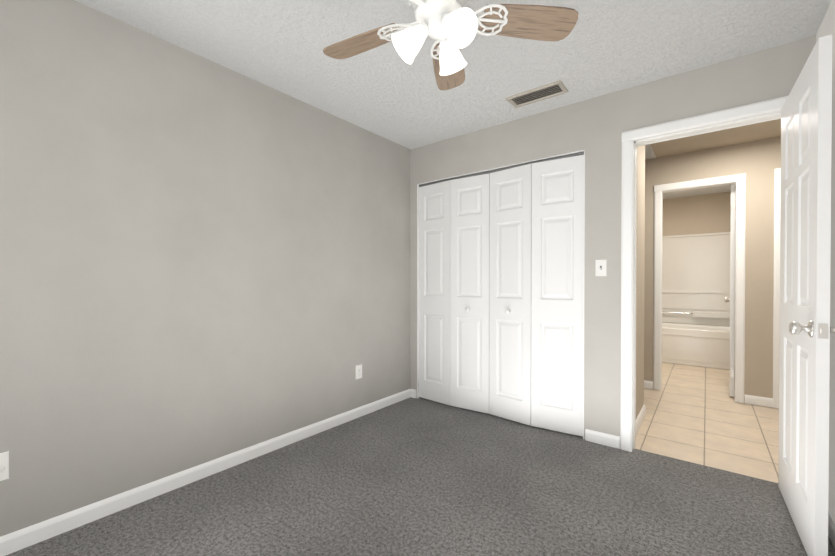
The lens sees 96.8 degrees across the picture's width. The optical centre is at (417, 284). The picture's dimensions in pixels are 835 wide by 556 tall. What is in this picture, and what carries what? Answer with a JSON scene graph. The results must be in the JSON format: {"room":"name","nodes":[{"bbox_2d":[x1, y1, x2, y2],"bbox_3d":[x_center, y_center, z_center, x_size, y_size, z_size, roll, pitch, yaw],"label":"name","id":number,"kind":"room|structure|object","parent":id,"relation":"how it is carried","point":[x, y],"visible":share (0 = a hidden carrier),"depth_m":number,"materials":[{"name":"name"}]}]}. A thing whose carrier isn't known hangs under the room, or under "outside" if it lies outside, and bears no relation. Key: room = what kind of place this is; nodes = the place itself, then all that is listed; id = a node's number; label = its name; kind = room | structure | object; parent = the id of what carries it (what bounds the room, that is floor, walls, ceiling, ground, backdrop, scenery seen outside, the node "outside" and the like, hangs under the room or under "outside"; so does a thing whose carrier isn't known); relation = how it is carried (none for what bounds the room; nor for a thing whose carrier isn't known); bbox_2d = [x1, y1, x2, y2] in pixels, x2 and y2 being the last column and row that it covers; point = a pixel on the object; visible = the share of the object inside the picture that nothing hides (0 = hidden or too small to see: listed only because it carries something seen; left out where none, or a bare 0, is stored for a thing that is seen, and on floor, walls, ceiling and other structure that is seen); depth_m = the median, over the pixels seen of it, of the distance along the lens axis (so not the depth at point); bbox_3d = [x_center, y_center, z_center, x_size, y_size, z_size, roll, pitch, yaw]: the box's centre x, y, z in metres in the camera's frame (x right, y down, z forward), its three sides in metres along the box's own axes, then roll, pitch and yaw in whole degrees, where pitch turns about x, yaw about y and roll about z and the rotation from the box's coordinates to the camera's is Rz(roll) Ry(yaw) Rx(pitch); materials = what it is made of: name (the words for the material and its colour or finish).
{"room":"empty bedroom","nodes":[
{"label":"empty bedroom","id":0,"kind":"room"},
{"bbox_2d":[0,0,409,536],"bbox_3d":[-0.649,-0.100,2.933,0.130,2.380,5.440,0,1,38],"label":"wall","id":1,"kind":"structure","parent":0,"point":[203,260],"depth_m":1.96,"materials":[{"name":"grey paint"}]},
{"bbox_2d":[0,451,8,480],"bbox_3d":[-1.690,0.742,1.487,0.017,0.114,0.070,0,1,38],"label":"outlet","id":2,"kind":"object","parent":1,"relation":"attached to","point":[4,465],"visible":1,"depth_m":1.51,"materials":[{"name":"white plastic"}]},
{"bbox_2d":[0,389,415,555],"bbox_3d":[-1.119,1.057,2.210,0.030,0.078,3.450,0,1,38],"label":"baseboard","id":3,"kind":"structure","parent":1,"relation":"attached to","point":[15,541],"depth_m":1.95,"materials":[{"name":"white wood"}]},
{"bbox_2d":[356,364,361,378],"bbox_3d":[-0.480,0.720,3.045,0.007,0.114,0.070,0,1,38],"label":"duplex electrical outlet","id":4,"kind":"object","parent":1,"relation":"attached to","point":[358,371],"visible":1,"depth_m":3.04,"materials":[{"name":"white plastic"}]},
{"bbox_2d":[6,397,834,555],"bbox_3d":[-0.093,1.132,1.363,2.950,0.060,3.635,0,1,38],"label":"floor carpet","id":5,"kind":"object","parent":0,"point":[411,476],"visible":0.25,"depth_m":1.86,"materials":[{"name":"grey carpet"}]},
{"bbox_2d":[75,0,831,198],"bbox_3d":[1.686,-1.335,2.584,4.230,0.104,7.780,0,1,38],"label":"ceiling","id":6,"kind":"structure","parent":0,"point":[388,92],"depth_m":2.05,"materials":[{"name":"white paint"}]},
{"bbox_2d":[323,0,577,89],"bbox_3d":[0.051,-1.051,1.367,1.017,0.452,1.015,0,1,38],"label":"ceiling fan","id":7,"kind":"object","parent":6,"relation":"hanging from","point":[450,26],"visible":1,"depth_m":1.41,"materials":[{"name":"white wood"}]},
{"bbox_2d":[506,80,567,107],"bbox_3d":[0.806,-1.280,2.511,0.370,0.014,0.170,0,1,38],"label":"ceiling vent","id":8,"kind":"object","parent":6,"relation":"in","point":[546,91],"visible":1,"depth_m":2.50,"materials":[{"name":"beige metal"}]},
{"bbox_2d":[410,35,815,439],"bbox_3d":[1.031,-0.099,2.794,2.690,2.380,0.130,0,1,38],"label":"wall","id":9,"kind":"structure","parent":0,"point":[594,128],"depth_m":2.53,"materials":[{"name":"grey paint"}]},
{"bbox_2d":[419,174,489,413],"bbox_3d":[0.296,0.078,3.291,0.734,1.995,0.081,0,1,38],"label":"bifold doors","id":10,"kind":"structure","parent":9,"relation":"in","point":[454,220],"depth_m":3.25,"materials":[{"name":"white wood"}]},
{"bbox_2d":[417,150,584,438],"bbox_3d":[0.625,0.071,3.111,1.490,2.035,0.132,0,1,38],"label":"door frame","id":11,"kind":"structure","parent":9,"relation":"attached to","point":[418,263],"depth_m":3.28,"materials":[{"name":"white wood"}]},
{"bbox_2d":[419,151,583,186],"bbox_3d":[0.604,-0.931,3.077,1.474,0.018,0.036,0,1,38],"label":"track rail","id":12,"kind":"object","parent":9,"relation":"attached to","point":[509,167],"visible":0.74,"depth_m":3.00,"materials":[{"name":"silver metal"}]},
{"bbox_2d":[489,155,583,435],"bbox_3d":[0.877,0.082,2.835,0.735,1.995,0.086,0,1,38],"label":"bifold doors","id":13,"kind":"structure","parent":9,"relation":"in","point":[536,250],"depth_m":2.79,"materials":[{"name":"white wood"}]},
{"bbox_2d":[595,259,606,275],"bbox_3d":[1.251,-0.113,2.530,0.070,0.114,0.016,0,1,38],"label":"light switch","id":14,"kind":"object","parent":9,"relation":"attached to","point":[600,267],"visible":1,"depth_m":2.53,"materials":[{"name":"white plastic"}]},
{"bbox_2d":[620,96,787,451],"bbox_3d":[1.730,0.047,2.249,0.854,2.098,0.162,0,1,38],"label":"door frame","id":15,"kind":"structure","parent":9,"relation":"attached to","point":[629,137],"depth_m":2.42,"materials":[{"name":"white wood"}]},
{"bbox_2d":[778,34,834,555],"bbox_3d":[1.741,0.081,1.674,0.161,2.015,0.741,0,1,38],"label":"door leaf","id":16,"kind":"structure","parent":9,"relation":"in","point":[806,329],"depth_m":1.52,"materials":[{"name":"white wood"}]},
{"bbox_2d":[636,145,644,418],"bbox_3d":[0.958,-0.103,3.390,1.840,2.380,0.720,0,1,38],"label":"wall","id":17,"kind":"structure","parent":0,"point":[640,257],"depth_m":2.91,"materials":[{"name":"beige paint"}]},
{"bbox_2d":[636,405,645,433],"bbox_3d":[1.694,1.052,2.837,0.013,0.078,0.700,0,1,38],"label":"baseboard","id":18,"kind":"structure","parent":17,"relation":"attached to","point":[642,413],"depth_m":2.88,"materials":[{"name":"white wood"}]},
{"bbox_2d":[663,192,730,325],"bbox_3d":[4.016,-0.120,5.634,1.500,2.380,0.120,0,1,38],"label":"wall","id":19,"kind":"structure","parent":0,"point":[703,214],"depth_m":5.45,"materials":[{"name":"beige paint"}]},
{"bbox_2d":[662,232,730,325],"bbox_3d":[3.737,-0.073,5.261,1.519,1.328,0.810,0,1,38],"label":"wall surround","id":20,"kind":"object","parent":19,"relation":"attached to","point":[696,275],"visible":0.35,"depth_m":5.46,"materials":[{"name":"white plastic"}]},
{"bbox_2d":[662,311,692,313],"bbox_3d":[3.797,0.429,5.684,0.684,0.023,0.057,0,1,38],"label":"grab rail","id":21,"kind":"object","parent":20,"relation":"attached to","point":[677,312],"visible":0.46,"depth_m":5.56,"materials":[{"name":"silver metal"}]},
{"bbox_2d":[635,362,778,482],"bbox_3d":[2.805,1.114,4.035,4.230,0.056,4.145,0,1,38],"label":"floor","id":22,"kind":"structure","parent":0,"point":[697,415],"depth_m":2.87,"materials":[{"name":"beige tile"}]},
{"bbox_2d":[662,322,729,369],"bbox_3d":[3.747,0.832,5.281,1.512,0.480,0.750,0,1,38],"label":"bathtub","id":23,"kind":"object","parent":22,"relation":"on","point":[698,345],"visible":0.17,"depth_m":4.90,"materials":[{"name":"white ceramic"}]},
{"bbox_2d":[644,137,780,402],"bbox_3d":[2.654,-0.106,3.728,4.100,2.380,0.120,0,1,38],"label":"wall","id":24,"kind":"structure","parent":0,"point":[757,162],"depth_m":3.35,"materials":[{"name":"beige paint"}]},
{"bbox_2d":[644,380,652,388],"bbox_3d":[1.715,1.040,4.385,1.819,0.078,0.013,0,1,38],"label":"baseboard","id":25,"kind":"structure","parent":24,"relation":"attached to","point":[647,384],"depth_m":3.85,"materials":[{"name":"white wood"}]},
{"bbox_2d":[653,168,780,408],"bbox_3d":[3.136,0.036,3.343,1.691,2.103,0.136,0,1,38],"label":"door frame","id":26,"kind":"structure","parent":24,"relation":"attached to","point":[739,180],"depth_m":3.40,"materials":[{"name":"white wood"}]},
{"bbox_2d":[724,185,735,396],"bbox_3d":[3.193,0.062,3.764,0.102,2.020,0.578,0,1,38],"label":"door leaf","id":27,"kind":"structure","parent":24,"relation":"in","point":[732,290],"depth_m":3.54,"materials":[{"name":"white wood"}]},
{"bbox_2d":[816,0,834,521],"bbox_3d":[1.041,-0.081,0.515,0.130,2.380,3.710,0,1,38],"label":"wall","id":28,"kind":"structure","parent":0,"point":[827,27],"depth_m":1.64,"materials":[{"name":"grey paint"}]},
{"bbox_2d":[828,511,834,547],"bbox_3d":[0.982,1.069,0.570,0.020,0.078,3.450,0,1,38],"label":"baseboard","id":29,"kind":"structure","parent":28,"relation":"attached to","point":[831,524],"depth_m":1.59,"materials":[{"name":"white wood"}]}
]}

